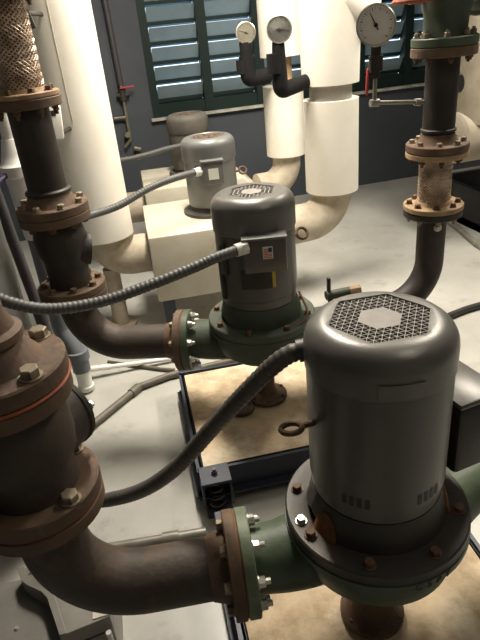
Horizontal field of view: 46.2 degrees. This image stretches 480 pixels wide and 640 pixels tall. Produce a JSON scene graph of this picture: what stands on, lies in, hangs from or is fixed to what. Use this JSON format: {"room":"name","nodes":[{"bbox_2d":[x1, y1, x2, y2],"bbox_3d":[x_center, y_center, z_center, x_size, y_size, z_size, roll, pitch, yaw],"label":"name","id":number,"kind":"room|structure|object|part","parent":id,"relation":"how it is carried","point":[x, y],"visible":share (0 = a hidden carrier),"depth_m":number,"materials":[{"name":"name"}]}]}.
{"room":"mechanical room","nodes":[
{"label":"mechanical room","id":0,"kind":"room"},
{"bbox_2d":[0,166,479,639],"bbox_3d":[1.239,0.328,2.822,6.300,0.100,7.580,-12,28,-11],"label":"floor","id":1,"kind":"structure","parent":0,"point":[373,246],"depth_m":3.05,"materials":[{"name":"grey concrete"}]},
{"bbox_2d":[0,221,31,329],"bbox_3d":[-1.086,0.045,2.035,0.543,1.550,0.620,-11,28,-9],"label":"pipe","id":2,"kind":"object","parent":1,"relation":"on","point":[9,283],"visible":0.1,"depth_m":2.16,"materials":[{"name":"silver metal"}]},
{"bbox_2d":[0,189,52,333],"bbox_3d":[-1.036,-0.669,2.250,0.212,2.603,0.060,-12,28,-11],"label":"pipe","id":3,"kind":"object","parent":1,"relation":"on","point":[10,233],"visible":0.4,"depth_m":2.45,"materials":[{"name":"grey metal"}]},
{"bbox_2d":[0,113,94,392],"bbox_3d":[-0.995,-0.764,2.412,0.208,2.590,0.243,8,30,24],"label":"drain pipe","id":4,"kind":"object","parent":1,"relation":"on","point":[10,167],"visible":0.59,"depth_m":2.66,"materials":[{"name":"white plastic"}]},
{"bbox_2d":[0,566,122,639],"bbox_3d":[-0.728,0.957,1.658,0.734,0.227,0.419,-12,28,-11],"label":"enclosure","id":5,"kind":"object","parent":1,"relation":"on","point":[28,611],"visible":0.62,"depth_m":1.64,"materials":[{"name":"silver metal"}]},
{"bbox_2d":[25,0,151,324],"bbox_3d":[-0.870,-1.342,2.957,0.434,3.100,0.361,-12,28,-11],"label":"insulated pipe","id":6,"kind":"object","parent":1,"relation":"on","point":[65,37],"visible":0.82,"depth_m":2.98,"materials":[{"name":"white plastic"}]},
{"bbox_2d":[25,2,42,28],"bbox_3d":[-0.944,-1.399,2.581,0.044,0.123,0.292,-8,28,-3],"label":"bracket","id":7,"kind":"object","parent":6,"relation":"attached to","point":[30,13],"visible":0.48,"depth_m":2.48,"materials":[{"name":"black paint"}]},
{"bbox_3d":[-0.929,-1.341,2.467,0.041,0.123,0.030,-12,28,-11],"label":"plate","id":8,"kind":"part","parent":7,"relation":"part of","materials":[{"name":"black paint"}]},
{"bbox_3d":[-0.940,-1.407,2.587,0.019,0.020,0.275,-6,28,-1],"label":"arm","id":9,"kind":"part","parent":7,"relation":"part of","materials":[{"name":"beige metal"}]},
{"bbox_2d":[49,105,71,138],"bbox_3d":[-0.901,-0.997,2.805,0.073,0.154,0.236,-8,28,-4],"label":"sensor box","id":10,"kind":"object","parent":6,"relation":"attached to","point":[56,118],"visible":0.66,"depth_m":2.71,"materials":[{"name":"white plastic"}]},
{"bbox_3d":[-0.888,-0.957,2.854,0.023,0.024,0.187,-4,28,3],"label":"mount stem","id":11,"kind":"part","parent":10,"relation":"part of","materials":[{"name":"beige metal"}]},
{"bbox_2d":[90,358,170,371],"bbox_3d":[-0.480,0.220,3.169,0.740,0.074,0.033,-11,28,-10],"label":"tube","id":12,"kind":"object","parent":1,"relation":"on","point":[102,367],"visible":0.61,"depth_m":3.13,"materials":[{"name":"white plastic"}]},
{"bbox_2d":[107,360,174,371],"bbox_3d":[-0.562,0.260,3.169,0.425,0.020,0.026,5,30,20],"label":"conduit","id":13,"kind":"object","parent":1,"relation":"on","point":[108,361],"visible":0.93,"depth_m":3.14,"materials":[{"name":"grey metal"}]},
{"bbox_2d":[109,527,206,547],"bbox_3d":[-0.328,0.810,2.057,0.414,0.052,0.051,-8,28,-4],"label":"conduit","id":14,"kind":"object","parent":1,"relation":"on","point":[175,535],"visible":0.73,"depth_m":2.04,"materials":[{"name":"grey metal"}]},
{"bbox_2d":[95,359,235,427],"bbox_3d":[-0.424,0.359,2.935,1.098,0.049,0.224,-24,33,-30],"label":"conduit","id":15,"kind":"object","parent":1,"relation":"on","point":[137,388],"visible":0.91,"depth_m":2.94,"materials":[{"name":"grey metal"}]},
{"bbox_2d":[142,199,220,322],"bbox_3d":[-0.147,-0.379,3.612,0.820,0.664,0.700,-10,28,-8],"label":"box","id":16,"kind":"object","parent":1,"relation":"on","point":[176,240],"visible":0.43,"depth_m":3.25,"materials":[{"name":"beige metal"}]},
{"bbox_3d":[-0.413,-0.018,3.402,0.070,0.270,0.070,-10,28,-8],"label":"support leg","id":17,"kind":"part","parent":16,"relation":"part of","materials":[{"name":"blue metal"}]},
{"bbox_2d":[180,131,246,218],"bbox_3d":[-0.176,-0.877,3.372,0.379,0.442,0.384,14,34,34],"label":"pump","id":18,"kind":"object","parent":16,"relation":"on","point":[214,152],"visible":0.88,"depth_m":3.24,"materials":[{"name":"grey metal"}]},
{"bbox_2d":[88,167,202,218],"bbox_3d":[-0.563,-0.662,2.994,0.853,0.131,0.063,-22,32,-29],"label":"conduit","id":19,"kind":"object","parent":18,"relation":"attached to","point":[197,171],"visible":0.77,"depth_m":3.00,"materials":[{"name":"plastic"}]},
{"bbox_2d":[190,133,222,138],"bbox_3d":[-0.194,-1.068,3.274,0.192,0.004,0.192,-12,28,-11],"label":"fan grille","id":20,"kind":"object","parent":18,"relation":"attached to","point":[199,135],"depth_m":3.27,"materials":[{"name":"brown metal"}]},
{"bbox_3d":[-0.162,-0.900,3.174,0.133,0.012,0.078,-8,28,-4],"label":"box lid","id":21,"kind":"part","parent":18,"relation":"part of","materials":[{"name":"grey metal"}]},
{"bbox_2d":[295,0,380,243],"bbox_3d":[0.435,-1.782,3.166,0.698,2.755,0.354,-12,28,-11],"label":"insulated pipe","id":22,"kind":"object","parent":16,"relation":"attached to","point":[329,41],"visible":0.94,"depth_m":3.33,"materials":[{"name":"white plastic"}]},
{"bbox_2d":[266,15,310,97],"bbox_3d":[0.304,-1.477,3.149,0.363,0.420,0.139,-28,35,-36],"label":"pressure gauge","id":23,"kind":"object","parent":22,"relation":"attached to","point":[279,27],"visible":1,"depth_m":3.06,"materials":[{"name":"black metal"}]},
{"bbox_3d":[0.296,-1.425,3.191,0.363,0.291,0.101,-28,35,-36],"label":"foam wrapped stem","id":24,"kind":"part","parent":23,"relation":"part of","materials":[{"name":"black rubber"}]},
{"bbox_2d":[140,166,253,204],"bbox_3d":[-0.288,-0.865,4.564,0.900,0.664,0.720,-10,28,-8],"label":"box","id":25,"kind":"object","parent":1,"relation":"on","point":[175,191],"visible":0.16,"depth_m":4.11,"materials":[{"name":"beige metal"}]},
{"bbox_2d":[127,191,144,222],"bbox_3d":[-1.072,-1.972,3.820,0.440,2.753,0.300,-12,28,-11],"label":"insulated pipe","id":26,"kind":"object","parent":25,"relation":"attached to","point":[136,211],"visible":0.02,"depth_m":4.32,"materials":[{"name":"beige plastic"}]},
{"bbox_2d":[166,110,208,175],"bbox_3d":[-0.383,-1.355,4.322,0.380,0.442,0.391,-12,28,-11],"label":"pump","id":27,"kind":"object","parent":25,"relation":"on","point":[180,125],"visible":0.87,"depth_m":4.17,"materials":[{"name":"grey metal"}]},
{"bbox_2d":[120,143,180,162],"bbox_3d":[-0.741,-1.194,4.080,0.664,0.075,0.062,-15,29,-18],"label":"conduit","id":28,"kind":"object","parent":27,"relation":"attached to","point":[175,146],"visible":0.73,"depth_m":4.10,"materials":[{"name":"plastic"}]},
{"bbox_2d":[174,111,198,115],"bbox_3d":[-0.404,-1.548,4.226,0.192,0.004,0.192,-12,28,-11],"label":"fan grille","id":29,"kind":"object","parent":27,"relation":"attached to","point":[184,113],"depth_m":4.23,"materials":[{"name":"brown metal"}]},
{"bbox_2d":[252,0,304,188],"bbox_3d":[0.220,-2.235,4.056,0.440,2.742,0.316,-12,28,-11],"label":"insulated pipe","id":30,"kind":"object","parent":25,"relation":"attached to","point":[284,120],"visible":0.73,"depth_m":4.29,"materials":[{"name":"white plastic"}]},
{"bbox_2d":[236,21,271,86],"bbox_3d":[0.092,-1.892,4.009,0.262,0.425,0.127,-23,32,-29],"label":"pressure gauge","id":31,"kind":"object","parent":30,"relation":"attached to","point":[245,31],"visible":0.99,"depth_m":3.97,"materials":[{"name":"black metal"}]},
{"bbox_3d":[0.093,-1.837,4.045,0.262,0.295,0.112,-23,32,-29],"label":"foam wrapped stem","id":32,"kind":"part","parent":31,"relation":"part of","materials":[{"name":"black rubber"}]},
{"bbox_2d":[177,359,309,518],"bbox_3d":[0.170,0.412,2.545,0.854,0.202,0.890,-10,28,-8],"label":"equipment base","id":33,"kind":"object","parent":1,"relation":"on","point":[250,452],"visible":0.46,"depth_m":2.31,"materials":[{"name":"concrete"}]},
{"bbox_2d":[235,400,254,416],"bbox_3d":[0.006,0.382,2.459,0.116,0.014,0.116,-12,28,-11],"label":"drain cover","id":34,"kind":"object","parent":33,"relation":"on","point":[249,408],"visible":0.43,"depth_m":2.43,"materials":[{"name":"metal"}]},
{"bbox_2d":[179,182,361,406],"bbox_3d":[0.127,-0.082,2.325,0.809,0.936,0.461,-12,28,-11],"label":"pump","id":35,"kind":"object","parent":33,"relation":"on","point":[261,311],"visible":0.87,"depth_m":2.15,"materials":[{"name":"metal"}]},
{"bbox_2d":[40,284,185,370],"bbox_3d":[-0.528,0.041,2.426,0.581,0.397,0.276,-2,28,7],"label":"pipe elbow","id":36,"kind":"object","parent":35,"relation":"attached to","point":[105,337],"visible":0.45,"depth_m":2.38,"materials":[{"name":"brown metal"}]},
{"bbox_2d":[17,207,105,302],"bbox_3d":[-0.712,-0.275,2.275,0.276,0.332,0.276,-12,28,-11],"label":"valve","id":37,"kind":"object","parent":36,"relation":"on","point":[64,246],"visible":0.83,"depth_m":2.22,"materials":[{"name":"metal"}]},
{"bbox_2d":[0,93,88,222],"bbox_3d":[-0.746,-0.606,2.100,0.274,0.418,0.274,-12,28,-11],"label":"riser pipe","id":38,"kind":"object","parent":37,"relation":"on","point":[50,198],"visible":0.95,"depth_m":2.06,"materials":[{"name":"black metal"}]},
{"bbox_2d":[0,0,59,102],"bbox_3d":[-0.780,-0.937,1.927,0.244,0.330,0.244,-12,28,-11],"label":"connector","id":39,"kind":"object","parent":38,"relation":"on","point":[21,78],"visible":1,"depth_m":1.89,"materials":[{"name":"metal"}]},
{"bbox_2d":[0,242,249,314],"bbox_3d":[-0.373,-0.137,1.855,0.875,0.160,0.056,-16,29,-18],"label":"conduit","id":40,"kind":"object","parent":35,"relation":"attached to","point":[241,248],"visible":1,"depth_m":1.86,"materials":[{"name":"plastic"}]},
{"bbox_2d":[229,185,273,196],"bbox_3d":[0.043,-0.478,2.097,0.186,0.004,0.174,-12,28,-11],"label":"fan grille","id":41,"kind":"object","parent":35,"relation":"attached to","point":[237,190],"depth_m":2.10,"materials":[{"name":"metal"}]},
{"bbox_3d":[0.133,0.066,2.393,0.708,0.230,0.444,-12,28,-11],"label":"casing","id":42,"kind":"part","parent":35,"relation":"part of","materials":[{"name":"green metal"}]},
{"bbox_3d":[0.083,-0.298,1.996,0.163,0.010,0.070,-5,28,1],"label":"box lid","id":43,"kind":"part","parent":35,"relation":"part of","materials":[{"name":"grey metal"}]},
{"bbox_3d":[0.375,-0.145,2.383,0.014,0.075,0.020,-12,28,-11],"label":"cock handle","id":44,"kind":"part","parent":35,"relation":"part of","materials":[{"name":"black paint"}]},
{"bbox_2d":[393,209,462,299],"bbox_3d":[0.714,-0.207,2.470,0.501,0.536,0.240,-13,28,-13],"label":"pipe elbow","id":45,"kind":"object","parent":35,"relation":"attached to","point":[425,274],"visible":0.6,"depth_m":2.42,"materials":[{"name":"black metal"}]},
{"bbox_2d":[403,150,468,216],"bbox_3d":[0.803,-0.578,2.320,0.244,0.238,0.244,1,28,13],"label":"connector","id":46,"kind":"object","parent":45,"relation":"on","point":[433,198],"visible":0.94,"depth_m":2.28,"materials":[{"name":"metal"}]},
{"bbox_2d":[405,43,478,155],"bbox_3d":[0.776,-0.862,2.171,0.248,0.400,0.244,-12,28,-11],"label":"riser pipe","id":47,"kind":"object","parent":46,"relation":"on","point":[444,80],"visible":0.97,"depth_m":2.14,"materials":[{"name":"black metal"}]},
{"bbox_2d":[356,2,423,106],"bbox_3d":[0.565,-0.961,2.064,0.284,0.368,0.101,-9,28,-5],"label":"pressure gauge","id":48,"kind":"object","parent":47,"relation":"attached to","point":[376,23],"visible":1,"depth_m":2.00,"materials":[{"name":"silver metal"}]},
{"bbox_3d":[0.468,-0.874,2.069,0.012,0.090,0.014,-12,28,-11],"label":"red handle","id":49,"kind":"part","parent":48,"relation":"part of","materials":[{"name":"red plastic"}]},
{"bbox_2d":[392,0,479,48],"bbox_3d":[0.725,-1.199,2.004,0.384,0.400,0.266,-12,28,-11],"label":"valve","id":50,"kind":"object","parent":47,"relation":"on","point":[445,22],"visible":1,"depth_m":1.99,"materials":[{"name":"metal"}]},
{"bbox_3d":[0.846,-0.923,2.197,0.082,0.073,0.037,-26,34,-33],"label":"black knob","id":51,"kind":"part","parent":47,"relation":"part of","materials":[{"name":"paint"}]},
{"bbox_2d":[214,505,479,639],"bbox_3d":[0.379,0.854,1.665,0.824,0.202,0.850,-10,28,-8],"label":"equipment base","id":52,"kind":"object","parent":1,"relation":"on","point":[451,611],"visible":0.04,"depth_m":1.58,"materials":[{"name":"concrete"}]},
{"bbox_2d":[233,291,479,639],"bbox_3d":[0.387,0.393,1.373,0.846,0.936,0.452,-12,28,-11],"label":"pump","id":53,"kind":"object","parent":52,"relation":"on","point":[383,506],"visible":0.99,"depth_m":1.21,"materials":[{"name":"metal"}]},
{"bbox_2d":[0,479,249,622],"bbox_3d":[-0.279,0.564,1.347,0.554,0.457,0.272,-8,28,-5],"label":"pipe elbow","id":54,"kind":"object","parent":53,"relation":"attached to","point":[84,571],"visible":0.73,"depth_m":1.32,"materials":[{"name":"brown metal"}]},
{"bbox_2d":[0,359,101,544],"bbox_3d":[-0.447,0.242,1.173,0.292,0.302,0.301,-12,28,-11],"label":"valve","id":55,"kind":"object","parent":54,"relation":"on","point":[49,479],"visible":0.69,"depth_m":1.11,"materials":[{"name":"metal"}]},
{"bbox_2d":[0,300,68,415],"bbox_3d":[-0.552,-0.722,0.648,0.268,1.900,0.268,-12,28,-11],"label":"cover","id":56,"kind":"object","parent":55,"relation":"on","point":[34,361],"visible":1,"depth_m":1.02,"materials":[{"name":"metal"}]},
{"bbox_2d":[101,338,303,507],"bbox_3d":[-0.220,0.298,1.480,0.885,0.647,0.081,4,29,18],"label":"conduit","id":57,"kind":"object","parent":53,"relation":"attached to","point":[285,356],"visible":0.76,"depth_m":1.36,"materials":[{"name":"plastic"}]},
{"bbox_3d":[0.402,0.547,1.454,0.775,0.230,0.444,-12,28,-11],"label":"casing","id":58,"kind":"part","parent":53,"relation":"part of","materials":[{"name":"green metal"}]},
{"bbox_2d":[329,295,429,342],"bbox_3d":[0.285,-0.003,1.147,0.220,0.004,0.198,-12,28,-11],"label":"fan grille","id":59,"kind":"object","parent":53,"relation":"attached to","point":[379,321],"depth_m":1.14,"materials":[{"name":"metal"}]},
{"bbox_3d":[0.301,0.133,1.042,0.089,0.032,0.009,-6,28,-1],"label":"raised plate","id":60,"kind":"part","parent":53,"relation":"part of","materials":[{"name":"grey metal"}]},
{"bbox_3d":[0.508,0.147,1.310,0.125,0.016,0.160,-15,29,-18],"label":"box lid","id":61,"kind":"part","parent":53,"relation":"part of","materials":[{"name":"grey metal"}]},
{"bbox_2d":[447,221,479,248],"bbox_3d":[1.804,-0.638,4.396,0.069,0.044,1.065,-7,28,-2],"label":"pipe","id":62,"kind":"object","parent":1,"relation":"on","point":[471,239],"visible":0.88,"depth_m":4.44,"materials":[{"name":"grey metal"}]},
{"bbox_2d":[447,302,479,317],"bbox_3d":[1.587,-0.110,3.432,2.456,0.040,0.118,-16,29,-19],"label":"cable","id":63,"kind":"object","parent":1,"relation":"on","point":[475,306],"visible":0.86,"depth_m":3.36,"materials":[{"name":"black paint"}]},
{"bbox_2d":[451,168,479,232],"bbox_3d":[2.447,-1.090,4.815,1.300,0.331,0.740,-12,28,-11],"label":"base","id":64,"kind":"object","parent":1,"relation":"on","point":[465,185],"visible":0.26,"depth_m":4.66,"materials":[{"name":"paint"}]},
{"bbox_2d":[453,112,479,163],"bbox_3d":[2.448,-1.213,4.356,1.900,0.975,0.376,-13,28,-13],"label":"tank","id":65,"kind":"object","parent":1,"relation":"on","point":[465,126],"visible":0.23,"depth_m":3.89,"materials":[{"name":"beige paint"}]},
{"bbox_2d":[456,15,479,124],"bbox_3d":[1.658,-2.401,3.506,0.460,2.200,0.460,-12,28,-11],"label":"insulated pipe","id":66,"kind":"object","parent":65,"relation":"attached to","point":[468,101],"visible":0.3,"depth_m":3.79,"materials":[{"name":"white plastic"}]},
{"bbox_2d":[0,0,479,240],"bbox_3d":[0.153,-2.712,5.254,5.900,3.200,0.200,-12,28,-11],"label":"wall","id":67,"kind":"structure","parent":0,"point":[385,131],"depth_m":5.47,"materials":[{"name":"paint"}]},
{"bbox_2d":[101,0,140,151],"bbox_3d":[-1.119,-2.641,4.741,0.222,2.419,0.097,-12,28,-11],"label":"pipe","id":68,"kind":"object","parent":67,"relation":"attached to","point":[122,94],"visible":1,"depth_m":4.98,"materials":[{"name":"metal"}]},
{"bbox_2d":[135,0,425,121],"bbox_3d":[0.636,-2.883,5.237,3.210,1.568,0.172,-12,28,-11],"label":"window","id":69,"kind":"structure","parent":67,"relation":"in","point":[206,95],"depth_m":5.24,"materials":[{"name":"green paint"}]},
{"bbox_3d":[0.719,-2.181,5.551,3.210,0.024,0.070,-12,28,-11],"label":"sill","id":70,"kind":"part","parent":69,"relation":"part of","materials":[{"name":"paint"}]}
]}

